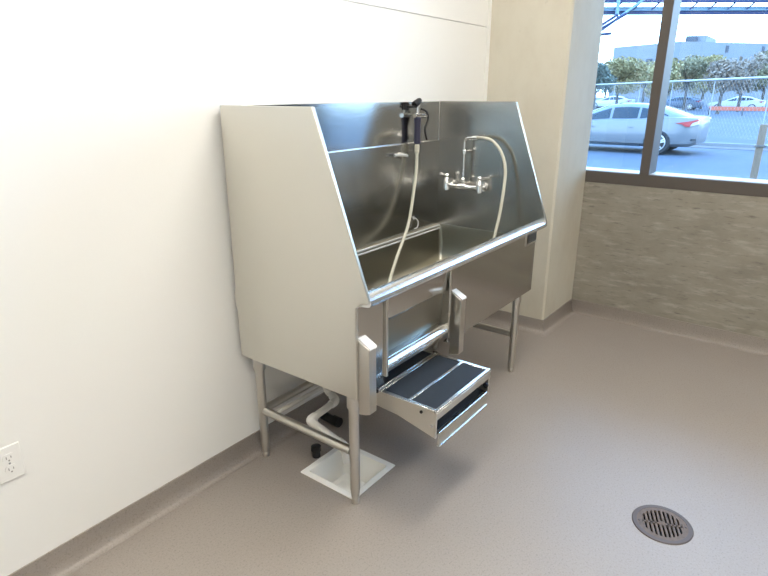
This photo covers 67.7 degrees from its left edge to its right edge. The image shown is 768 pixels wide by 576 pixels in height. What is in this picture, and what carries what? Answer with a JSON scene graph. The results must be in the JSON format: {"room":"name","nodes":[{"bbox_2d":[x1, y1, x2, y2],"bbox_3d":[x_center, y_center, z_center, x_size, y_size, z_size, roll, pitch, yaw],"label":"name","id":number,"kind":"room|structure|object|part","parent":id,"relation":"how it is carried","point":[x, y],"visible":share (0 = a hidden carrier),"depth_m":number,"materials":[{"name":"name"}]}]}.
{"room":"pet grooming room","nodes":[
{"label":"pet grooming room","id":0,"kind":"room"},
{"bbox_2d":[0,0,488,575],"bbox_3d":[-0.869,-0.667,1.790,0.120,3.250,5.899,14,23,35],"label":"wall","id":1,"kind":"structure","parent":0,"point":[124,370],"depth_m":1.93,"materials":[{"name":"white paint"}]},
{"bbox_2d":[0,441,25,484],"bbox_3d":[-1.126,0.527,1.722,0.008,0.115,0.072,14,23,35],"label":"wall outlet","id":2,"kind":"object","parent":1,"relation":"attached to","point":[12,466],"visible":1,"depth_m":1.72,"materials":[{"name":"white plastic"}]},
{"bbox_2d":[2,453,14,462],"bbox_3d":[-1.124,0.509,1.714,0.003,0.027,0.033,14,23,35],"label":"receptacle","id":3,"kind":"object","parent":2,"relation":"attached to","point":[6,457],"depth_m":1.71,"materials":[{"name":"grey plastic"}]},
{"bbox_2d":[5,464,16,473],"bbox_3d":[-1.124,0.546,1.726,0.003,0.027,0.033,14,23,35],"label":"receptacle","id":4,"kind":"object","parent":2,"relation":"attached to","point":[9,468],"depth_m":1.73,"materials":[{"name":"grey plastic"}]},
{"bbox_2d":[8,337,445,575],"bbox_3d":[-0.953,0.864,2.047,0.046,0.104,5.400,14,23,35],"label":"baseboard","id":5,"kind":"structure","parent":1,"relation":"attached to","point":[82,549],"depth_m":2.18,"materials":[{"name":"plastic"}]},
{"bbox_2d":[483,0,491,100],"bbox_3d":[0.636,-1.306,3.589,0.016,3.200,0.038,14,23,35],"label":"trim","id":6,"kind":"structure","parent":1,"relation":"attached to","point":[490,1],"depth_m":3.53,"materials":[{"name":"white paint"}]},
{"bbox_2d":[69,314,767,575],"bbox_3d":[1.050,1.261,1.011,4.620,0.001,6.035,14,23,35],"label":"floor","id":7,"kind":"structure","parent":0,"point":[595,421],"depth_m":2.36,"materials":[{"name":"plastic"}]},
{"bbox_2d":[311,443,320,458],"bbox_3d":[-0.299,0.717,2.522,0.044,0.056,0.044,14,23,35],"label":"pipe stub","id":8,"kind":"object","parent":7,"relation":"on","point":[315,448],"visible":1,"depth_m":2.51,"materials":[{"name":"black plastic"}]},
{"bbox_2d":[320,412,342,427],"bbox_3d":[-0.261,0.633,2.781,0.124,0.049,0.049,15,24,37],"label":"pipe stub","id":9,"kind":"object","parent":7,"relation":"on","point":[334,420],"visible":0.86,"depth_m":2.75,"materials":[{"name":"black plastic"}]},
{"bbox_2d":[301,443,394,498],"bbox_3d":[-0.152,0.837,2.467,0.295,0.142,0.279,14,23,35],"label":"sink","id":10,"kind":"object","parent":7,"relation":"in","point":[330,470],"visible":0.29,"depth_m":2.52,"materials":[{"name":"white ceramic"}]},
{"bbox_2d":[220,101,546,503],"bbox_3d":[0.199,-0.061,2.602,0.860,1.480,1.500,14,23,35],"label":"tub","id":11,"kind":"object","parent":7,"relation":"on","point":[319,195],"visible":1,"depth_m":2.26,"materials":[{"name":"silver metal"}]},
{"bbox_2d":[253,360,265,371],"bbox_3d":[-0.521,0.301,2.386,0.051,0.082,0.051,14,23,35],"label":"socket","id":12,"kind":"object","parent":11,"relation":"attached to","point":[257,366],"depth_m":2.37,"materials":[{"name":"silver metal"}]},
{"bbox_3d":[-0.521,0.475,2.445,0.038,0.434,0.038,14,23,35],"label":"leg","id":13,"kind":"part","parent":11,"relation":"part of","materials":[{"name":"silver metal"}]},
{"bbox_3d":[-0.318,-0.125,2.009,0.678,0.978,0.014,14,23,35],"label":"panel","id":14,"kind":"part","parent":11,"relation":"part of","materials":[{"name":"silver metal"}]},
{"bbox_2d":[276,386,322,412],"bbox_3d":[-0.123,0.396,2.918,0.020,0.020,1.145,14,23,35],"label":"supply pipe","id":15,"kind":"object","parent":11,"relation":"attached to","point":[314,391],"visible":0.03,"depth_m":2.58,"materials":[{"name":"white plastic"}]},
{"bbox_2d":[306,387,349,463],"bbox_3d":[-0.245,0.491,2.436,0.178,0.474,0.222,-3,19,-8],"label":"drain pipe","id":16,"kind":"object","parent":11,"relation":"attached to","point":[312,419],"visible":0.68,"depth_m":2.39,"materials":[{"name":"white plastic"}]},
{"bbox_3d":[-0.140,-0.745,2.639,0.012,0.206,1.472,14,23,35],"label":"panel","id":17,"kind":"part","parent":11,"relation":"part of","materials":[{"name":"silver metal"}]},
{"bbox_2d":[347,397,358,410],"bbox_3d":[-0.112,0.401,2.094,0.051,0.082,0.051,14,23,35],"label":"socket","id":18,"kind":"object","parent":11,"relation":"attached to","point":[352,405],"depth_m":2.08,"materials":[{"name":"silver metal"}]},
{"bbox_3d":[-0.112,0.574,2.153,0.038,0.434,0.038,14,23,35],"label":"leg","id":19,"kind":"part","parent":11,"relation":"part of","materials":[{"name":"silver metal"}]},
{"bbox_3d":[-0.051,0.200,2.014,0.020,0.360,0.146,14,23,35],"label":"panel","id":20,"kind":"part","parent":11,"relation":"part of","materials":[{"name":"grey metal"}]},
{"bbox_3d":[-0.138,-0.309,2.786,0.016,0.710,1.472,14,23,35],"label":"panel","id":21,"kind":"part","parent":11,"relation":"part of","materials":[{"name":"silver metal"}]},
{"bbox_3d":[0.104,0.245,2.301,0.010,0.077,0.426,14,23,35],"label":"sill panel","id":22,"kind":"part","parent":11,"relation":"part of","materials":[{"name":"silver metal"}]},
{"bbox_3d":[0.115,0.093,2.234,0.064,0.280,0.413,14,23,35],"label":"door","id":23,"kind":"part","parent":11,"relation":"part of","materials":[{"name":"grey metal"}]},
{"bbox_2d":[356,223,504,350],"bbox_3d":[0.108,-0.022,2.688,0.598,0.243,1.472,14,23,35],"label":"basin","id":24,"kind":"object","parent":11,"relation":"in","point":[415,317],"depth_m":2.66,"materials":[{"name":"silver metal"}]},
{"bbox_3d":[0.203,0.359,2.242,0.268,0.012,0.427,14,23,35],"label":"step frame","id":25,"kind":"part","parent":11,"relation":"part of","materials":[{"name":"silver metal"}]},
{"bbox_2d":[388,98,506,282],"bbox_3d":[0.230,-0.439,2.821,0.449,0.942,0.818,14,23,35],"label":"sprayer","id":26,"kind":"object","parent":11,"relation":"on","point":[417,116],"visible":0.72,"depth_m":2.97,"materials":[{"name":"grey rubber"}]},
{"bbox_2d":[439,136,490,193],"bbox_3d":[0.453,-0.672,3.101,0.304,0.302,0.098,14,23,35],"label":"faucet","id":27,"kind":"object","parent":11,"relation":"attached to","point":[480,187],"visible":1,"depth_m":3.11,"materials":[{"name":"silver metal"}]},
{"bbox_3d":[0.335,-0.631,3.184,0.061,0.031,0.028,-6,20,-18],"label":"lever handle","id":28,"kind":"part","parent":27,"relation":"part of","materials":[{"name":"silver metal"}]},
{"bbox_3d":[0.533,-0.585,3.052,0.028,0.030,0.086,-16,25,-39],"label":"lever handle","id":29,"kind":"part","parent":27,"relation":"part of","materials":[{"name":"silver metal"}]},
{"bbox_3d":[0.527,-0.048,2.741,0.020,0.360,0.874,14,23,35],"label":"panel","id":30,"kind":"part","parent":11,"relation":"part of","materials":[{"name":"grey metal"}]},
{"bbox_3d":[0.575,-0.507,3.133,0.678,0.978,0.014,14,23,35],"label":"panel","id":31,"kind":"part","parent":11,"relation":"part of","materials":[{"name":"silver metal"}]},
{"bbox_3d":[0.731,0.213,3.214,0.038,0.434,0.038,14,23,35],"label":"leg","id":32,"kind":"part","parent":11,"relation":"part of","materials":[{"name":"silver metal"}]},
{"bbox_2d":[512,296,520,303],"bbox_3d":[0.731,0.040,3.155,0.051,0.082,0.051,14,23,35],"label":"socket","id":33,"kind":"object","parent":11,"relation":"attached to","point":[517,301],"depth_m":3.14,"materials":[{"name":"silver metal"}]},
{"bbox_3d":[0.769,-0.272,2.977,0.004,0.066,0.109,14,23,35],"label":"data plate","id":34,"kind":"part","parent":11,"relation":"part of","materials":[{"name":"black plastic"}]},
{"bbox_2d":[632,505,693,544],"bbox_3d":[1.036,0.901,2.139,0.210,0.055,0.210,14,23,35],"label":"floor drain","id":35,"kind":"object","parent":7,"relation":"in","point":[661,524],"visible":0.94,"depth_m":2.12,"materials":[{"name":"stainless steel"}]},
{"bbox_2d":[487,0,604,319],"bbox_3d":[1.010,-1.307,3.672,0.518,3.250,0.538,14,23,35],"label":"wall column","id":36,"kind":"structure","parent":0,"point":[544,54],"depth_m":3.50,"materials":[{"name":"paint"}]},
{"bbox_2d":[482,298,573,336],"bbox_3d":[1.019,0.156,4.131,0.552,0.104,0.582,14,23,35],"label":"baseboard","id":37,"kind":"structure","parent":36,"relation":"attached to","point":[535,326],"depth_m":3.94,"materials":[{"name":"plastic"}]},
{"bbox_2d":[572,182,767,338],"bbox_3d":[2.876,0.061,3.151,4.600,0.995,0.215,14,23,35],"label":"wall","id":38,"kind":"structure","parent":0,"point":[695,257],"depth_m":3.69,"materials":[{"name":"concrete"}]},
{"bbox_2d":[571,299,767,355],"bbox_3d":[3.000,0.527,3.039,4.094,0.104,0.046,14,23,35],"label":"baseboard","id":39,"kind":"structure","parent":38,"relation":"attached to","point":[734,340],"depth_m":3.81,"materials":[{"name":"plastic"}]},
{"bbox_2d":[585,0,767,196],"bbox_3d":[2.872,-1.381,2.653,4.600,2.053,0.194,14,23,35],"label":"window","id":40,"kind":"structure","parent":38,"relation":"in","point":[647,176],"depth_m":3.56,"materials":[{"name":"brown metal"}]},
{"label":"outside","id":41,"kind":"structure","parent":0,"visible":0},
{"bbox_2d":[586,97,767,179],"bbox_3d":[62.388,-36.805,113.408,280.000,0.300,257.145,14,23,35],"label":"ground","id":42,"kind":"structure","parent":41,"point":[681,160],"depth_m":14.78,"materials":[{"name":"grey asphalt"}]},
{"bbox_2d":[593,62,616,109],"bbox_3d":[17.818,-16.948,48.248,3.625,4.070,3.132,14,23,35],"label":"autumn tree","id":43,"kind":"object","parent":42,"relation":"on","point":[603,75],"visible":0.34,"depth_m":47.05,"materials":[{"name":"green plant"}]},
{"bbox_3d":[17.818,-17.770,47.968,3.625,2.332,3.132,14,23,35],"label":"crown","id":44,"kind":"part","parent":43,"relation":"part of","materials":[{"name":"green plant"}]},
{"bbox_2d":[596,62,620,97],"bbox_3d":[27.027,-24.660,69.350,4.185,5.084,3.882,13,23,34],"label":"autumn tree","id":45,"kind":"object","parent":42,"relation":"on","point":[605,90],"visible":0.02,"depth_m":69.77,"materials":[{"name":"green plant"}]},
{"bbox_2d":[595,96,634,108],"bbox_3d":[23.442,-19.212,59.233,4.560,1.271,1.840,13,23,34],"label":"car","id":46,"kind":"object","parent":42,"relation":"on","point":[597,104],"visible":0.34,"depth_m":58.49,"materials":[{"name":"grey metal"}]},
{"bbox_2d":[605,55,647,103],"bbox_3d":[22.408,-19.340,54.056,3.969,4.858,3.744,-1,19,-3],"label":"autumn tree","id":47,"kind":"object","parent":42,"relation":"on","point":[621,68],"visible":0.91,"depth_m":52.90,"materials":[{"name":"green plant"}]},
{"bbox_2d":[629,60,654,102],"bbox_3d":[27.431,-21.349,60.061,4.076,4.794,4.067,-17,25,-40],"label":"autumn tree","id":48,"kind":"object","parent":42,"relation":"on","point":[643,75],"visible":0.21,"depth_m":59.37,"materials":[{"name":"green plant"}]},
{"bbox_2d":[589,103,710,153],"bbox_3d":[6.527,-4.576,16.194,4.560,1.271,1.840,14,23,35],"label":"car","id":49,"kind":"object","parent":42,"relation":"on","point":[624,124],"visible":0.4,"depth_m":15.12,"materials":[{"name":"silver metal"}]},
{"bbox_3d":[5.981,-3.961,15.679,1.950,0.052,0.033,14,23,35],"label":"sill trim","id":50,"kind":"part","parent":49,"relation":"part of","materials":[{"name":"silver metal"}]},
{"bbox_2d":[677,119,700,126],"bbox_3d":[7.643,-4.155,14.406,0.540,0.185,0.182,14,23,35],"label":"tail lamp","id":51,"kind":"object","parent":49,"relation":"attached to","point":[680,122],"depth_m":14.35,"materials":[{"name":"red plastic"}]},
{"bbox_2d":[644,57,683,97],"bbox_3d":[22.505,-16.232,45.862,2.883,4.251,3.460,2,19,6],"label":"autumn tree","id":52,"kind":"object","parent":42,"relation":"on","point":[675,69],"visible":0.23,"depth_m":45.28,"materials":[{"name":"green plant"}]},
{"bbox_2d":[593,76,767,138],"bbox_3d":[12.379,-8.959,27.897,0.084,2.038,40.750,0,19,1],"label":"fence","id":53,"kind":"object","parent":42,"relation":"on","point":[759,77],"visible":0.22,"depth_m":21.43,"materials":[{"name":"grey metal"}]},
{"bbox_3d":[12.379,-9.887,27.581,0.076,0.076,40.722,0,19,1],"label":"rail","id":54,"kind":"part","parent":53,"relation":"part of","materials":[{"name":"grey metal"}]},
{"bbox_2d":[601,0,767,35],"bbox_3d":[13.196,-14.091,34.371,44.000,7.612,0.980,0,19,1],"label":"bridge","id":55,"kind":"structure","parent":42,"relation":"on","point":[619,12],"depth_m":33.41,"materials":[{"name":"blue metal"}]},
{"bbox_3d":[13.591,-16.717,33.143,0.203,1.850,0.203,-7,20,-20],"label":"pier post","id":56,"kind":"part","parent":55,"relation":"part of","materials":[{"name":"teal metal"}]},
{"bbox_2d":[666,96,704,109],"bbox_3d":[28.478,-17.993,55.648,4.560,1.271,1.840,14,23,35],"label":"car","id":57,"kind":"object","parent":42,"relation":"on","point":[694,102],"visible":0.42,"depth_m":54.53,"materials":[{"name":"blue metal"}]},
{"bbox_2d":[608,35,767,105],"bbox_3d":[58.399,-32.226,86.513,48.000,8.350,55.000,14,23,35],"label":"office building","id":58,"kind":"structure","parent":42,"relation":"on","point":[701,45],"depth_m":71.71,"materials":[{"name":"white glass"}]},
{"bbox_2d":[674,54,709,109],"bbox_3d":[27.416,-18.613,51.864,3.896,4.894,3.654,-12,22,-31],"label":"autumn tree","id":59,"kind":"object","parent":42,"relation":"on","point":[694,67],"visible":0.65,"depth_m":50.86,"materials":[{"name":"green plant"}]},
{"bbox_3d":[27.416,-19.342,51.617,3.896,3.356,3.654,-12,22,-31],"label":"crown","id":60,"kind":"part","parent":59,"relation":"part of","materials":[{"name":"green plant"}]},
{"bbox_2d":[687,54,727,108],"bbox_3d":[32.263,-20.783,57.823,4.267,5.165,4.438,5,20,16],"label":"autumn tree","id":61,"kind":"object","parent":42,"relation":"on","point":[714,57],"visible":0.33,"depth_m":56.87,"materials":[{"name":"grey plant"}]},
{"bbox_2d":[703,56,749,113],"bbox_3d":[25.758,-15.466,43.780,2.814,4.142,3.324,-8,20,-22],"label":"autumn tree","id":62,"kind":"object","parent":42,"relation":"on","point":[727,69],"visible":0.94,"depth_m":43.05,"materials":[{"name":"grey plant"}]},
{"bbox_3d":[25.792,-16.211,43.542,2.738,2.578,3.324,-8,20,-22],"label":"crown","id":63,"kind":"part","parent":62,"relation":"part of","materials":[{"name":"plant"}]},
{"bbox_2d":[690,145,767,150],"bbox_3d":[2.485,-5.943,22.177,100.000,0.012,0.900,14,23,35],"label":"verge","id":64,"kind":"structure","parent":42,"relation":"on","point":[693,146],"depth_m":16.83,"materials":[{"name":"grey concrete"}]},
{"bbox_2d":[697,142,767,147],"bbox_3d":[2.815,-6.127,22.579,100.000,0.100,0.200,14,23,35],"label":"curb","id":65,"kind":"object","parent":42,"relation":"on","point":[702,143],"depth_m":17.13,"materials":[{"name":"grey concrete"}]},
{"bbox_2d":[707,96,765,106],"bbox_3d":[32.474,-17.026,52.803,4.560,1.271,1.840,13,23,33],"label":"car","id":66,"kind":"object","parent":42,"relation":"on","point":[728,101],"visible":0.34,"depth_m":51.80,"materials":[{"name":"grey metal"}]},
{"bbox_2d":[708,106,767,115],"bbox_3d":[27.205,-12.150,39.484,8.580,0.620,0.600,14,23,35],"label":"barrier","id":67,"kind":"object","parent":42,"relation":"on","point":[720,108],"visible":0.92,"depth_m":40.84,"materials":[{"name":"red plastic"}]},
{"bbox_2d":[725,51,767,111],"bbox_3d":[30.879,-17.663,49.211,3.614,4.802,3.825,9,21,25],"label":"autumn tree","id":68,"kind":"object","parent":42,"relation":"on","point":[756,64],"visible":0.48,"depth_m":48.33,"materials":[{"name":"grey plant"}]},
{"bbox_2d":[744,50,767,99],"bbox_3d":[35.995,-19.803,54.554,3.936,5.414,4.509,-5,19,-13],"label":"autumn tree","id":69,"kind":"object","parent":42,"relation":"on","point":[763,72],"visible":0.36,"depth_m":53.97,"materials":[{"name":"grey plant"}]},
{"bbox_2d":[749,124,767,178],"bbox_3d":[4.913,-0.910,5.508,2.452,1.215,0.104,14,23,35],"label":"wooden post","id":70,"kind":"object","parent":42,"relation":"on","point":[759,146],"visible":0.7,"depth_m":6.04,"materials":[{"name":"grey wood"}]}
]}

